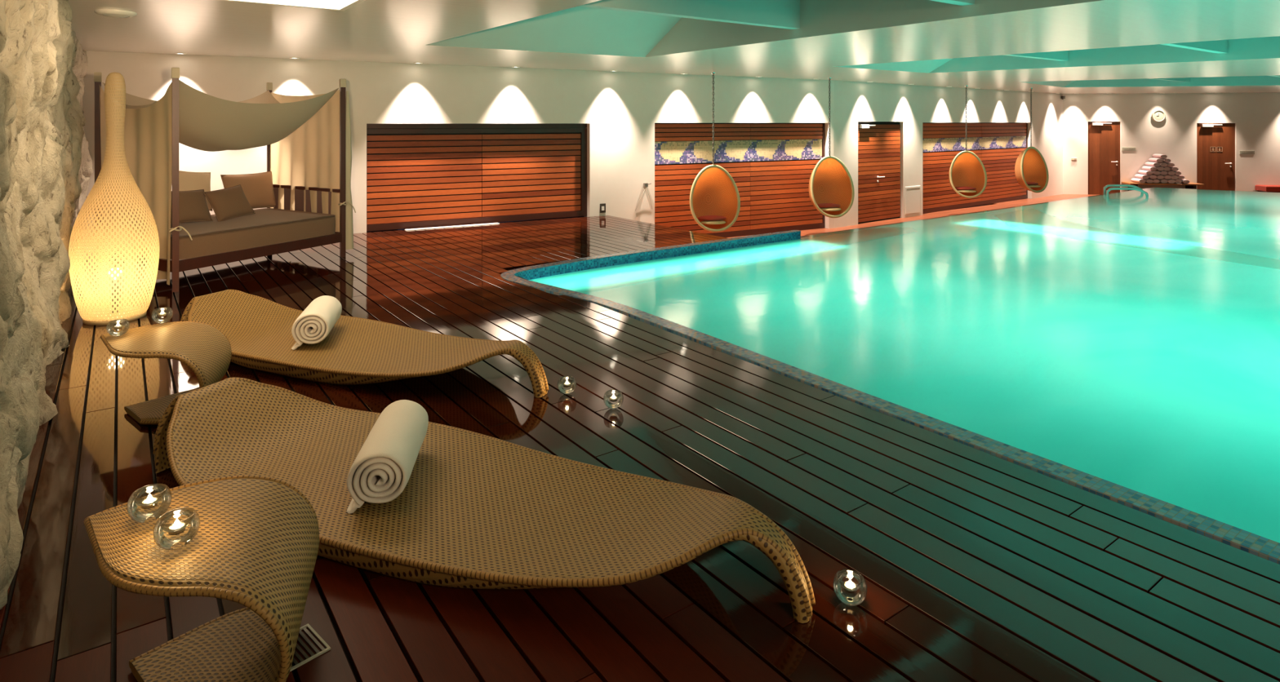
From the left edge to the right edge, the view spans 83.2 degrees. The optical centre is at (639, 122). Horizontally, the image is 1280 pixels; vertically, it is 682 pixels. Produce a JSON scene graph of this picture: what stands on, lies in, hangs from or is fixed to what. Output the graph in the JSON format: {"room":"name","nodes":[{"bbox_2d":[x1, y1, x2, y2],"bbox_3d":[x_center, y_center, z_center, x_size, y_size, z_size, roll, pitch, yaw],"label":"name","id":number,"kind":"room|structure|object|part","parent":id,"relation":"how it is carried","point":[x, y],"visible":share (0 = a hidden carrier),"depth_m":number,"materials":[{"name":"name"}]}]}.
{"room":"indoor swimming pool","nodes":[
{"label":"indoor swimming pool","id":0,"kind":"room"},
{"bbox_2d":[0,0,93,610],"bbox_3d":[-2.277,0.332,2.509,0.304,2.376,14.735,0,0,-36],"label":"wall","id":1,"kind":"structure","parent":0,"point":[46,161],"depth_m":3.65,"materials":[{"name":"stone"}]},
{"bbox_2d":[82,50,1062,252],"bbox_3d":[3.058,0.620,14.442,23.113,2.960,1.108,0,0,-34],"label":"wall","id":2,"kind":"structure","parent":0,"point":[620,111],"depth_m":11.75,"materials":[{"name":"white paint"}]},
{"bbox_2d":[366,123,586,231],"bbox_3d":[-2.360,0.768,10.917,3.409,1.503,0.070,0,0,-30],"label":"slatted panel","id":3,"kind":"object","parent":2,"relation":"attached to","point":[419,175],"visible":0.92,"depth_m":10.81,"materials":[{"name":"brown wood"}]},
{"bbox_2d":[600,203,605,213],"bbox_3d":[-0.606,1.395,11.754,0.100,0.150,0.015,0,0,-30],"label":"wall socket","id":4,"kind":"object","parent":2,"relation":"attached to","point":[602,206],"visible":1,"depth_m":11.75,"materials":[{"name":"plastic"}]},
{"bbox_2d":[635,182,652,211],"bbox_3d":[0.078,1.250,12.119,0.334,0.461,0.057,0,0,-30],"label":"hook","id":5,"kind":"object","parent":2,"relation":"attached to","point":[645,184],"visible":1,"depth_m":12.12,"materials":[{"name":"metal"}]},
{"bbox_2d":[654,123,824,237],"bbox_3d":[1.924,1.054,13.368,4.007,2.092,0.063,0,0,-30],"label":"slatted panel","id":6,"kind":"object","parent":2,"relation":"attached to","point":[771,166],"visible":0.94,"depth_m":13.40,"materials":[{"name":"brown wood"}]},
{"bbox_2d":[857,121,900,223],"bbox_3d":[5.112,1.042,15.364,1.666,2.117,0.120,0,0,-39],"label":"door","id":7,"kind":"structure","parent":2,"relation":"in","point":[878,142],"depth_m":15.35,"materials":[{"name":"red wood"}]},
{"bbox_2d":[905,185,919,213],"bbox_3d":[6.094,1.720,16.083,0.600,0.600,0.015,0,0,-39],"label":"access hatch","id":8,"kind":"object","parent":2,"relation":"attached to","point":[912,193],"visible":1,"depth_m":16.06,"materials":[{"name":"white metal"}]},
{"bbox_2d":[922,122,1027,213],"bbox_3d":[8.515,1.052,18.202,5.580,2.097,0.060,0,0,-39],"label":"slatted panel","id":9,"kind":"object","parent":2,"relation":"attached to","point":[998,145],"visible":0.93,"depth_m":18.05,"materials":[{"name":"brown wood"}]},
{"bbox_2d":[1019,75,1279,87],"bbox_3d":[13.306,-1.150,13.943,11.140,0.620,4.913,0,0,12],"label":"trim","id":10,"kind":"structure","parent":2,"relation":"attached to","point":[1239,80],"depth_m":16.58,"materials":[{"name":"paint"}]},
{"bbox_2d":[1147,77,1190,81],"bbox_3d":[10.858,-1.188,15.325,4.296,0.505,0.100,0,0,-36],"label":"trim","id":11,"kind":"structure","parent":10,"relation":"attached to","point":[1177,79],"depth_m":16.08,"materials":[{"name":"paint"}]},
{"bbox_2d":[0,215,1279,681],"bbox_3d":[0.437,1.810,4.431,7.100,0.580,14.571,0,0,-36],"label":"floor","id":12,"kind":"structure","parent":0,"point":[975,566],"depth_m":2.63,"materials":[{"name":"brown wood"}]},
{"bbox_2d":[68,71,159,325],"bbox_3d":[-4.080,0.564,5.602,0.573,1.912,0.573,0,0,-36],"label":"floor lamp","id":13,"kind":"object","parent":12,"relation":"on","point":[108,241],"visible":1,"depth_m":5.47,"materials":[{"name":"wicker"}]},
{"bbox_2d":[100,321,231,425],"bbox_3d":[-2.455,1.317,3.764,0.597,0.395,0.716,0,0,-36],"label":"side table","id":14,"kind":"object","parent":12,"relation":"on","point":[202,347],"visible":0.8,"depth_m":3.75,"materials":[{"name":"wicker"}]},
{"bbox_2d":[106,319,129,337],"bbox_3d":[-2.766,1.092,3.818,0.101,0.081,0.101,0,0,-31],"label":"candle holder","id":15,"kind":"object","parent":14,"relation":"on","point":[125,322],"visible":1,"depth_m":3.83,"materials":[{"name":"clear glass"}]},
{"bbox_2d":[151,306,173,324],"bbox_3d":[-2.663,1.079,4.017,0.101,0.081,0.101,0,0,-26],"label":"candle holder","id":16,"kind":"object","parent":14,"relation":"on","point":[168,309],"visible":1,"depth_m":4.03,"materials":[{"name":"clear glass"}]},
{"bbox_2d":[83,475,319,681],"bbox_3d":[-1.166,1.317,1.981,0.597,0.395,0.716,0,0,-36],"label":"side table","id":17,"kind":"object","parent":12,"relation":"on","point":[255,544],"visible":0.98,"depth_m":1.97,"materials":[{"name":"wicker"}]},
{"bbox_2d":[126,484,172,523],"bbox_3d":[-1.393,1.089,2.047,0.106,0.085,0.106,0,0,24],"label":"candle holder","id":18,"kind":"object","parent":17,"relation":"on","point":[150,502],"visible":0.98,"depth_m":2.06,"materials":[{"name":"clear glass"}]},
{"bbox_2d":[141,497,157,509],"bbox_3d":[-1.393,1.081,2.047,0.039,0.015,0.039,0,0,24],"label":"tealight candle","id":19,"kind":"object","parent":18,"relation":"on","point":[148,504],"depth_m":2.03,"materials":[{"name":"wax"}]},
{"bbox_2d":[152,507,199,551],"bbox_3d":[-1.237,1.093,1.925,0.106,0.085,0.106,0,0,-43],"label":"candle holder","id":20,"kind":"object","parent":17,"relation":"on","point":[176,528],"visible":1,"depth_m":1.93,"materials":[{"name":"clear glass"}]},
{"bbox_2d":[168,528,185,535],"bbox_3d":[-1.237,1.085,1.925,0.039,0.015,0.039,0,0,-43],"label":"tealight candle","id":21,"kind":"object","parent":20,"relation":"on","point":[171,531],"depth_m":1.90,"materials":[{"name":"wax"}]},
{"bbox_2d":[93,66,355,292],"bbox_3d":[-4.340,0.512,7.641,1.569,2.015,2.108,0,0,26],"label":"daybed","id":22,"kind":"object","parent":12,"relation":"on","point":[307,139],"visible":0.85,"depth_m":7.32,"materials":[{"name":"beige fabric"}]},
{"bbox_3d":[-5.328,0.555,7.081,0.052,1.930,0.052,0,0,-36],"label":"post","id":23,"kind":"part","parent":22,"relation":"part of","materials":[{"name":"brown wood"}]},
{"bbox_2d":[99,81,172,284],"bbox_3d":[-4.759,0.545,6.783,1.259,1.870,0.078,0,0,28],"label":"curtain","id":24,"kind":"object","parent":22,"relation":"hanging from","point":[148,130],"depth_m":6.64,"materials":[{"name":"beige fabric"}]},
{"bbox_3d":[-4.178,0.555,6.481,0.052,1.930,0.052,0,0,-36],"label":"post","id":25,"kind":"part","parent":22,"relation":"part of","materials":[{"name":"brown wood"}]},
{"bbox_2d":[170,189,213,224],"bbox_3d":[-4.645,0.860,7.404,0.214,0.347,0.429,0,0,30],"label":"cushion","id":26,"kind":"object","parent":22,"relation":"on","point":[193,206],"visible":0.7,"depth_m":7.39,"materials":[{"name":"brown fabric"}]},
{"bbox_2d":[171,169,213,211],"bbox_3d":[-4.911,0.745,7.893,0.200,0.487,0.499,0,0,28],"label":"cushion","id":27,"kind":"object","parent":22,"relation":"on","point":[188,181],"visible":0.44,"depth_m":7.88,"materials":[{"name":"beige fabric"}]},
{"bbox_3d":[-4.372,1.298,7.679,1.427,0.100,2.016,0,0,26],"label":"frame","id":28,"kind":"part","parent":22,"relation":"part of","materials":[{"name":"brown wood"}]},
{"bbox_2d":[203,184,255,222],"bbox_3d":[-4.406,0.865,7.741,0.221,0.366,0.467,0,0,18],"label":"cushion","id":29,"kind":"object","parent":22,"relation":"on","point":[231,202],"visible":1,"depth_m":7.67,"materials":[{"name":"brown fabric"}]},
{"bbox_2d":[220,171,275,208],"bbox_3d":[-4.612,0.815,8.523,0.228,0.437,0.670,0,0,27],"label":"cushion","id":30,"kind":"object","parent":22,"relation":"on","point":[257,188],"visible":0.73,"depth_m":8.51,"materials":[{"name":"beige fabric"}]},
{"bbox_3d":[-4.369,1.143,7.673,1.331,0.215,1.895,0,0,26],"label":"mattress","id":31,"kind":"part","parent":22,"relation":"part of","materials":[{"name":"beige fabric"}]},
{"bbox_3d":[-4.566,0.555,8.878,0.052,1.930,0.052,0,0,-36],"label":"post","id":32,"kind":"part","parent":22,"relation":"part of","materials":[{"name":"brown wood"}]},
{"bbox_2d":[269,89,339,235],"bbox_3d":[-3.976,0.495,8.524,1.350,1.750,0.081,0,0,31],"label":"curtain","id":33,"kind":"object","parent":22,"relation":"hanging from","point":[304,164],"depth_m":8.44,"materials":[{"name":"beige fabric"}]},
{"bbox_3d":[-3.965,0.775,8.516,1.318,0.035,0.035,0,0,31],"label":"rail","id":34,"kind":"part","parent":22,"relation":"part of","materials":[{"name":"brown wood"}]},
{"bbox_3d":[-3.365,0.555,8.155,0.052,1.930,0.052,0,0,-36],"label":"post","id":35,"kind":"part","parent":22,"relation":"part of","materials":[{"name":"brown wood"}]},
{"bbox_2d":[346,90,353,249],"bbox_3d":[-3.330,0.540,8.201,0.140,1.800,0.080,0,0,-36],"label":"curtain","id":36,"kind":"object","parent":22,"relation":"hanging from","point":[349,226],"depth_m":8.19,"materials":[{"name":"beige fabric"}]},
{"bbox_2d":[289,623,330,672],"bbox_3d":[-0.997,1.517,2.071,0.150,0.005,0.150,0,0,42],"label":"floor grate","id":37,"kind":"object","parent":12,"relation":"on","point":[308,626],"visible":0.46,"depth_m":2.08,"materials":[{"name":"metal"}]},
{"bbox_2d":[180,289,548,398],"bbox_3d":[-1.817,1.366,4.584,2.838,0.303,0.912,0,0,24],"label":"sun lounger","id":38,"kind":"object","parent":12,"relation":"on","point":[356,351],"visible":0.81,"depth_m":4.52,"materials":[{"name":"wicker"}]},
{"bbox_2d":[291,295,342,350],"bbox_3d":[-2.119,1.310,4.745,0.227,0.249,0.483,0,1,-13],"label":"bath towel","id":39,"kind":"object","parent":38,"relation":"on","point":[314,324],"visible":1,"depth_m":4.54,"materials":[{"name":"white fabric"}]},
{"bbox_2d":[404,222,499,231],"bbox_3d":[-2.716,1.514,10.490,1.360,0.013,0.090,0,0,-30],"label":"floor vent","id":40,"kind":"object","parent":12,"relation":"in","point":[409,229],"visible":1,"depth_m":10.45,"materials":[{"name":"silver metal"}]},
{"bbox_2d":[152,377,815,623],"bbox_3d":[-0.766,1.366,2.783,2.838,0.303,0.912,0,0,24],"label":"sun lounger","id":41,"kind":"object","parent":12,"relation":"on","point":[473,510],"visible":0.91,"depth_m":2.66,"materials":[{"name":"wicker"}]},
{"bbox_2d":[346,400,428,514],"bbox_3d":[-0.990,1.313,2.872,0.222,0.245,0.516,0,1,-7],"label":"bath towel","id":42,"kind":"object","parent":41,"relation":"on","point":[381,470],"visible":1,"depth_m":2.66,"materials":[{"name":"white fabric"}]},
{"bbox_2d":[557,376,576,395],"bbox_3d":[-0.408,1.475,4.030,0.106,0.085,0.106,0,0,16],"label":"candle holder","id":43,"kind":"object","parent":12,"relation":"on","point":[573,381],"visible":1,"depth_m":4.05,"materials":[{"name":"clear glass"}]},
{"bbox_2d":[603,390,623,409],"bbox_3d":[-0.141,1.475,3.822,0.106,0.085,0.106,0,0,20],"label":"candle holder","id":44,"kind":"object","parent":12,"relation":"on","point":[613,397],"visible":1,"depth_m":3.84,"materials":[{"name":"clear glass"}]},
{"bbox_2d":[833,568,866,606],"bbox_3d":[0.663,1.476,2.275,0.104,0.083,0.104,0,0,35],"label":"candle holder","id":45,"kind":"object","parent":12,"relation":"on","point":[849,587],"visible":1,"depth_m":2.29,"materials":[{"name":"clear glass"}]},
{"bbox_2d":[844,581,856,594],"bbox_3d":[0.663,1.468,2.275,0.038,0.015,0.038,0,0,35],"label":"candle","id":46,"kind":"object","parent":45,"relation":"on","point":[851,590],"depth_m":2.26,"materials":[{"name":"wax"}]},
{"bbox_2d":[68,0,1279,93],"bbox_3d":[12.174,-0.840,13.117,36.900,0.001,15.400,0,0,-36],"label":"ceiling","id":47,"kind":"structure","parent":0,"point":[385,31],"depth_m":7.08,"materials":[{"name":"paint"}]},
{"bbox_2d":[94,8,137,17],"bbox_3d":[-3.970,-0.821,5.459,0.260,0.038,0.260,0,0,-36],"label":"recessed light","id":48,"kind":"object","parent":47,"relation":"in","point":[106,12],"visible":1,"depth_m":5.39,"materials":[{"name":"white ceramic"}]},
{"bbox_2d":[222,0,364,10],"bbox_3d":[-2.427,-0.825,4.588,1.200,0.029,0.700,0,0,-36],"label":"recessed light","id":49,"kind":"object","parent":47,"relation":"in","point":[338,5],"visible":1,"depth_m":4.92,"materials":[{"name":"white ceramic"}]},
{"bbox_2d":[247,0,355,8],"bbox_3d":[-2.427,-0.827,4.588,1.120,0.018,0.620,0,0,-36],"label":"diffuser","id":50,"kind":"object","parent":49,"relation":"attached to","point":[304,3],"depth_m":4.92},
{"bbox_2d":[689,72,740,232],"bbox_3d":[1.218,0.483,12.143,0.880,2.667,0.532,0,0,-11],"label":"hanging egg chair","id":51,"kind":"object","parent":47,"relation":"hanging from","point":[714,196],"visible":1,"depth_m":12.25,"materials":[{"name":"wicker"}]},
{"bbox_2d":[697,215,726,221],"bbox_3d":[1.214,1.615,12.167,0.500,0.080,0.380,0,0,-11],"label":"seat cushion","id":52,"kind":"object","parent":51,"relation":"on","point":[700,218],"depth_m":12.07,"materials":[{"name":"red fabric"}]},
{"bbox_3d":[1.230,-0.063,12.088,0.032,1.576,0.032,0,0,34],"label":"chain","id":53,"kind":"part","parent":51,"relation":"part of","materials":[{"name":"metal"}]},
{"bbox_2d":[426,0,1101,57],"bbox_3d":[1.990,-1.150,4.202,2.790,0.620,10.880,0,0,-36],"label":"ceiling recess","id":54,"kind":"structure","parent":47,"relation":"attached to","point":[576,29],"depth_m":8.00,"materials":[{"name":"paint"}]},
{"bbox_2d":[577,0,799,29],"bbox_3d":[0.421,-1.188,6.375,2.791,0.505,0.100,0,0,-35],"label":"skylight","id":55,"kind":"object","parent":54,"relation":"attached to","point":[783,14],"depth_m":6.57,"materials":[{"name":"paint"}]},
{"bbox_2d":[931,0,974,5],"bbox_3d":[1.475,-1.188,4.916,2.791,0.505,0.100,0,0,-35],"label":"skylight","id":56,"kind":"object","parent":54,"relation":"attached to","point":[962,2],"depth_m":5.63,"materials":[{"name":"paint"}]},
{"bbox_2d":[808,77,854,217],"bbox_3d":[3.536,0.462,13.545,0.907,2.608,0.536,0,0,-15],"label":"hanging egg chair","id":57,"kind":"object","parent":47,"relation":"hanging from","point":[831,186],"visible":1,"depth_m":13.66,"materials":[{"name":"wicker"}]},
{"bbox_2d":[817,203,839,208],"bbox_3d":[3.531,1.565,13.569,0.500,0.080,0.380,0,0,-15],"label":"seat cushion","id":58,"kind":"object","parent":57,"relation":"on","point":[820,205],"depth_m":13.45,"materials":[{"name":"red fabric"}]},
{"bbox_3d":[3.551,-0.101,13.495,0.032,1.482,0.032,0,0,30],"label":"chain","id":59,"kind":"part","parent":57,"relation":"part of","materials":[{"name":"metal"}]},
{"bbox_2d":[948,85,986,198],"bbox_3d":[7.389,0.413,16.383,0.845,2.576,0.526,0,0,0],"label":"hanging egg chair","id":60,"kind":"object","parent":47,"relation":"hanging from","point":[967,175],"visible":1,"depth_m":16.44,"materials":[{"name":"wicker"}]},
{"bbox_2d":[955,186,976,190],"bbox_3d":[7.391,1.500,16.406,0.500,0.080,0.380,0,0,0],"label":"seat cushion","id":61,"kind":"object","parent":60,"relation":"on","point":[957,188],"depth_m":16.28,"materials":[{"name":"red fabric"}]},
{"bbox_3d":[7.391,-0.110,16.322,0.032,1.530,0.032,0,0,-45],"label":"chain","id":62,"kind":"part","parent":60,"relation":"part of","materials":[{"name":"metal"}]},
{"bbox_2d":[1014,88,1048,192],"bbox_3d":[9.441,0.402,17.487,0.876,2.568,0.531,0,0,-21],"label":"hanging egg chair","id":63,"kind":"object","parent":47,"relation":"hanging from","point":[1031,171],"visible":0.99,"depth_m":17.50,"materials":[{"name":"wicker"}]},
{"bbox_2d":[1017,182,1038,185],"bbox_3d":[9.434,1.485,17.509,0.500,0.080,0.380,0,0,-21],"label":"seat cushion","id":64,"kind":"object","parent":63,"relation":"on","point":[1028,183],"depth_m":17.37,"materials":[{"name":"brown fabric"}]},
{"bbox_3d":[9.463,-0.141,17.434,0.032,1.482,0.032,0,0,24],"label":"chain","id":65,"kind":"part","parent":63,"relation":"part of","materials":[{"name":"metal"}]},
{"bbox_2d":[832,35,1279,72],"bbox_3d":[7.710,-1.150,8.324,4.033,0.620,10.078,0,0,-41],"label":"ceiling recess","id":66,"kind":"structure","parent":47,"relation":"attached to","point":[1264,47],"depth_m":10.59,"materials":[{"name":"paint"}]},
{"bbox_2d":[1004,50,1068,61],"bbox_3d":[5.300,-1.188,10.099,2.766,0.505,0.100,0,0,-35],"label":"trim","id":67,"kind":"structure","parent":66,"relation":"attached to","point":[1061,55],"depth_m":10.52,"materials":[{"name":"paint"}]},
{"bbox_2d":[1161,39,1227,53],"bbox_3d":[6.612,-1.188,8.826,3.066,0.505,0.100,0,0,-35],"label":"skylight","id":68,"kind":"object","parent":66,"relation":"attached to","point":[1218,46],"depth_m":9.26,"materials":[{"name":"paint"}]},
{"bbox_2d":[726,194,1098,238],"bbox_3d":[15.172,2.130,15.284,29.500,0.060,15.000,0,0,-36],"label":"floor","id":69,"kind":"structure","parent":0,"point":[1062,197],"depth_m":16.95,"materials":[{"name":"brown wood"}]},
{"bbox_2d":[1102,184,1148,196],"bbox_3d":[10.865,1.770,16.145,1.385,0.701,0.852,0,0,0],"label":"pool handrail","id":70,"kind":"object","parent":69,"relation":"on","point":[1135,188],"visible":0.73,"depth_m":15.74,"materials":[{"name":"metal"}]},
{"bbox_2d":[1121,182,1204,191],"bbox_3d":[14.833,1.907,20.472,1.884,0.385,0.498,0,0,9],"label":"wooden bench","id":71,"kind":"object","parent":69,"relation":"on","point":[1190,185],"visible":0.58,"depth_m":20.29,"materials":[{"name":"brown wood"}]},
{"bbox_2d":[1130,177,1146,182],"bbox_3d":[14.224,1.655,20.565,0.186,0.116,0.442,0,0,7],"label":"rolled towel","id":72,"kind":"object","parent":71,"relation":"on","point":[1133,180],"visible":1,"depth_m":20.44,"materials":[{"name":"white fabric"}]},
{"bbox_2d":[1134,173,1148,178],"bbox_3d":[14.307,1.538,20.545,0.186,0.116,0.442,0,0,10],"label":"rolled towel","id":73,"kind":"object","parent":72,"relation":"on","point":[1137,175],"visible":1,"depth_m":20.42,"materials":[{"name":"white fabric"}]},
{"bbox_2d":[1137,169,1152,174],"bbox_3d":[14.404,1.421,20.535,0.186,0.116,0.442,0,0,8],"label":"rolled towel","id":74,"kind":"object","parent":73,"relation":"on","point":[1140,171],"visible":1,"depth_m":20.41,"materials":[{"name":"white fabric"}]},
{"bbox_2d":[1142,178,1153,182],"bbox_3d":[14.405,1.655,20.520,0.186,0.116,0.442,0,0,7],"label":"rolled towel","id":75,"kind":"object","parent":71,"relation":"on","point":[1148,180],"visible":0.52,"depth_m":20.31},
{"bbox_2d":[1149,178,1159,183],"bbox_3d":[14.582,1.655,20.504,0.186,0.116,0.442,0,0,10],"label":"rolled towel","id":76,"kind":"object","parent":71,"relation":"on","point":[1155,180],"visible":0.54,"depth_m":20.30,"materials":[{"name":"brown fabric"}]},
{"bbox_2d":[1146,174,1156,178],"bbox_3d":[14.501,1.538,20.520,0.186,0.116,0.442,0,0,7],"label":"rolled towel","id":77,"kind":"object","parent":76,"relation":"on","point":[1150,176],"visible":0.58,"depth_m":20.31,"materials":[{"name":"fabric"}]},
{"bbox_2d":[1153,174,1164,179],"bbox_3d":[14.681,1.538,20.494,0.186,0.116,0.442,0,0,8],"label":"rolled towel","id":78,"kind":"object","parent":76,"relation":"on","point":[1158,176],"visible":0.63,"depth_m":20.29,"materials":[{"name":"fabric"}]},
{"bbox_2d":[1149,170,1160,174],"bbox_3d":[14.591,1.421,20.495,0.186,0.116,0.442,0,0,7],"label":"rolled towel","id":79,"kind":"object","parent":78,"relation":"on","point":[1154,172],"visible":0.56,"depth_m":20.29,"materials":[{"name":"fabric"}]},
{"bbox_2d":[1142,165,1156,170],"bbox_3d":[14.498,1.304,20.508,0.186,0.116,0.442,0,0,7],"label":"rolled towel","id":80,"kind":"object","parent":79,"relation":"on","point":[1144,167],"visible":1,"depth_m":20.39,"materials":[{"name":"white fabric"}]},
{"bbox_2d":[1144,161,1159,166],"bbox_3d":[14.591,1.188,20.513,0.186,0.116,0.442,0,0,8],"label":"rolled towel","id":81,"kind":"object","parent":80,"relation":"on","point":[1148,163],"visible":1,"depth_m":20.38,"materials":[{"name":"white fabric"}]},
{"bbox_2d":[1148,157,1163,162],"bbox_3d":[14.673,1.071,20.493,0.186,0.116,0.442,0,0,10],"label":"rolled towel","id":82,"kind":"object","parent":81,"relation":"on","point":[1154,160],"visible":1,"depth_m":20.36,"materials":[{"name":"white fabric"}]},
{"bbox_2d":[1152,154,1167,158],"bbox_3d":[14.768,0.954,20.468,0.186,0.116,0.442,0,0,9],"label":"rolled towel","id":83,"kind":"object","parent":82,"relation":"on","point":[1157,156],"visible":1,"depth_m":20.32,"materials":[{"name":"white fabric"}]},
{"bbox_2d":[1155,178,1167,183],"bbox_3d":[14.780,1.655,20.488,0.186,0.116,0.442,0,0,7],"label":"rolled towel","id":84,"kind":"object","parent":71,"relation":"on","point":[1162,180],"visible":0.5,"depth_m":20.28,"materials":[{"name":"brown fabric"}]},
{"bbox_2d":[1160,174,1171,179],"bbox_3d":[14.868,1.538,20.458,0.186,0.116,0.442,0,0,7],"label":"rolled towel","id":85,"kind":"object","parent":84,"relation":"on","point":[1166,176],"visible":0.49,"depth_m":20.25,"materials":[{"name":"fabric"}]},
{"bbox_2d":[1156,170,1167,174],"bbox_3d":[14.777,1.421,20.489,0.186,0.116,0.442,0,0,7],"label":"rolled towel","id":86,"kind":"object","parent":85,"relation":"on","point":[1162,172],"visible":0.62,"depth_m":20.28,"materials":[{"name":"fabric"}]},
{"bbox_2d":[1153,166,1164,170],"bbox_3d":[14.684,1.304,20.484,0.186,0.116,0.442,0,0,7],"label":"rolled towel","id":87,"kind":"object","parent":86,"relation":"on","point":[1158,168],"visible":0.53,"depth_m":20.28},
{"bbox_2d":[1157,162,1167,166],"bbox_3d":[14.763,1.188,20.465,0.186,0.116,0.442,0,0,10],"label":"rolled towel","id":88,"kind":"object","parent":87,"relation":"on","point":[1162,164],"visible":0.55,"depth_m":20.26,"materials":[{"name":"fabric"}]},
{"bbox_2d":[1160,166,1170,170],"bbox_3d":[14.855,1.304,20.468,0.186,0.116,0.442,0,0,11],"label":"rolled towel","id":89,"kind":"object","parent":86,"relation":"on","point":[1166,168],"visible":0.56,"depth_m":20.26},
{"bbox_2d":[1163,178,1174,183],"bbox_3d":[14.958,1.655,20.441,0.186,0.116,0.442,0,0,7],"label":"rolled towel","id":90,"kind":"object","parent":71,"relation":"on","point":[1170,181],"visible":0.58,"depth_m":20.24,"materials":[{"name":"brown fabric"}]},
{"bbox_2d":[1167,174,1177,179],"bbox_3d":[15.040,1.538,20.425,0.186,0.116,0.442,0,0,10],"label":"rolled towel","id":91,"kind":"object","parent":90,"relation":"on","point":[1173,177],"visible":0.53,"depth_m":20.22,"materials":[{"name":"fabric"}]},
{"bbox_2d":[1164,170,1174,175],"bbox_3d":[14.958,1.421,20.438,0.186,0.116,0.442,0,0,7],"label":"rolled towel","id":92,"kind":"object","parent":91,"relation":"on","point":[1169,172],"visible":0.62,"depth_m":20.23,"materials":[{"name":"fabric"}]},
{"bbox_2d":[1170,170,1182,175],"bbox_3d":[15.133,1.421,20.418,0.186,0.116,0.442,0,0,10],"label":"rolled towel","id":93,"kind":"object","parent":91,"relation":"on","point":[1177,173],"visible":0.53,"depth_m":20.21,"materials":[{"name":"fabric"}]},
{"bbox_2d":[1166,166,1178,171],"bbox_3d":[15.050,1.304,20.432,0.186,0.116,0.442,0,0,7],"label":"rolled towel","id":94,"kind":"object","parent":93,"relation":"on","point":[1172,168],"visible":0.52,"depth_m":20.23,"materials":[{"name":"fabric"}]},
{"bbox_2d":[1164,162,1174,166],"bbox_3d":[14.956,1.188,20.445,0.186,0.116,0.442,0,0,8],"label":"rolled towel","id":95,"kind":"object","parent":94,"relation":"on","point":[1169,164],"visible":0.58,"depth_m":20.24,"materials":[{"name":"fabric"}]},
{"bbox_2d":[1160,158,1171,162],"bbox_3d":[14.867,1.071,20.469,0.186,0.116,0.442,0,0,8],"label":"rolled towel","id":96,"kind":"object","parent":95,"relation":"on","point":[1165,160],"visible":0.5,"depth_m":20.26,"materials":[{"name":"fabric"}]},
{"bbox_2d":[1169,178,1182,183],"bbox_3d":[15.140,1.655,20.424,0.186,0.116,0.442,0,0,8],"label":"rolled towel","id":97,"kind":"object","parent":71,"relation":"on","point":[1176,181],"visible":0.56,"depth_m":20.22,"materials":[{"name":"brown fabric"}]},
{"bbox_2d":[1173,174,1185,179],"bbox_3d":[15.228,1.538,20.421,0.186,0.116,0.442,0,0,10],"label":"rolled towel","id":98,"kind":"object","parent":97,"relation":"on","point":[1180,177],"visible":0.52,"depth_m":20.21,"materials":[{"name":"white fabric"}]},
{"bbox_2d":[1176,178,1190,183],"bbox_3d":[15.325,1.655,20.376,0.186,0.116,0.442,0,0,7],"label":"rolled towel","id":99,"kind":"object","parent":71,"relation":"on","point":[1184,181],"visible":0.48,"depth_m":20.17,"materials":[{"name":"white fabric"}]},
{"bbox_2d":[1255,184,1279,192],"bbox_3d":[18.164,1.927,19.981,1.700,0.345,0.447,0,0,9],"label":"upholstered bench","id":100,"kind":"object","parent":69,"relation":"on","point":[1271,188],"visible":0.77,"depth_m":19.91,"materials":[{"name":"red fabric"}]},
{"bbox_3d":[10.207,2.245,9.320,21.128,1.450,11.049,0,0,-36],"label":"trim","id":101,"kind":"structure","parent":69,"relation":"attached to","visible":0},
{"bbox_2d":[500,230,1279,564],"bbox_3d":[3.466,1.806,4.388,4.695,0.588,10.853,0,0,-36],"label":"pool edge","id":102,"kind":"structure","parent":101,"relation":"attached to","point":[1243,540],"depth_m":3.90,"materials":[{"name":"blue tile"}]},
{"bbox_2d":[528,186,1279,543],"bbox_3d":[10.214,1.619,9.313,21.133,0.001,11.030,0,0,-36],"label":"pool water","id":103,"kind":"object","parent":101,"relation":"in","point":[1130,340],"visible":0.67,"depth_m":5.97,"materials":[{"name":"teal liquid"}]},
{"bbox_2d":[1062,93,1279,194],"bbox_3d":[20.801,0.620,19.913,17.000,2.960,0.220,0,0,9],"label":"wall","id":104,"kind":"structure","parent":0,"point":[1255,117],"depth_m":20.66,"materials":[{"name":"white paint"}]},
{"bbox_2d":[1088,121,1119,195],"bbox_3d":[13.494,1.038,20.951,0.872,2.125,0.115,0,0,9],"label":"door","id":105,"kind":"structure","parent":104,"relation":"in","point":[1104,137],"depth_m":20.96,"materials":[{"name":"brown wood"}]},
{"bbox_2d":[1121,146,1135,151],"bbox_3d":[14.131,0.763,20.826,0.360,0.100,0.015,0,0,9],"label":"wall sign","id":106,"kind":"object","parent":104,"relation":"attached to","point":[1123,148],"visible":1,"depth_m":20.82,"materials":[{"name":"metal"}]},
{"bbox_2d":[1151,110,1165,122],"bbox_3d":[14.896,-0.190,20.693,0.350,0.350,0.045,0,0,9],"label":"wall clock","id":107,"kind":"object","parent":104,"relation":"attached to","point":[1158,116],"visible":1,"depth_m":20.69,"materials":[{"name":"plastic"}]},
{"bbox_2d":[1196,123,1235,191],"bbox_3d":[16.390,1.059,20.502,0.992,2.082,0.115,0,0,9],"label":"door","id":108,"kind":"structure","parent":104,"relation":"in","point":[1215,142],"depth_m":20.51,"materials":[{"name":"brown wood"}]},
{"bbox_2d":[1239,151,1254,154],"bbox_3d":[17.156,0.843,20.358,0.380,0.100,0.015,0,0,9],"label":"wall sign","id":109,"kind":"object","parent":104,"relation":"attached to","point":[1240,152],"visible":1,"depth_m":20.35,"materials":[{"name":"silver metal"}]}
]}

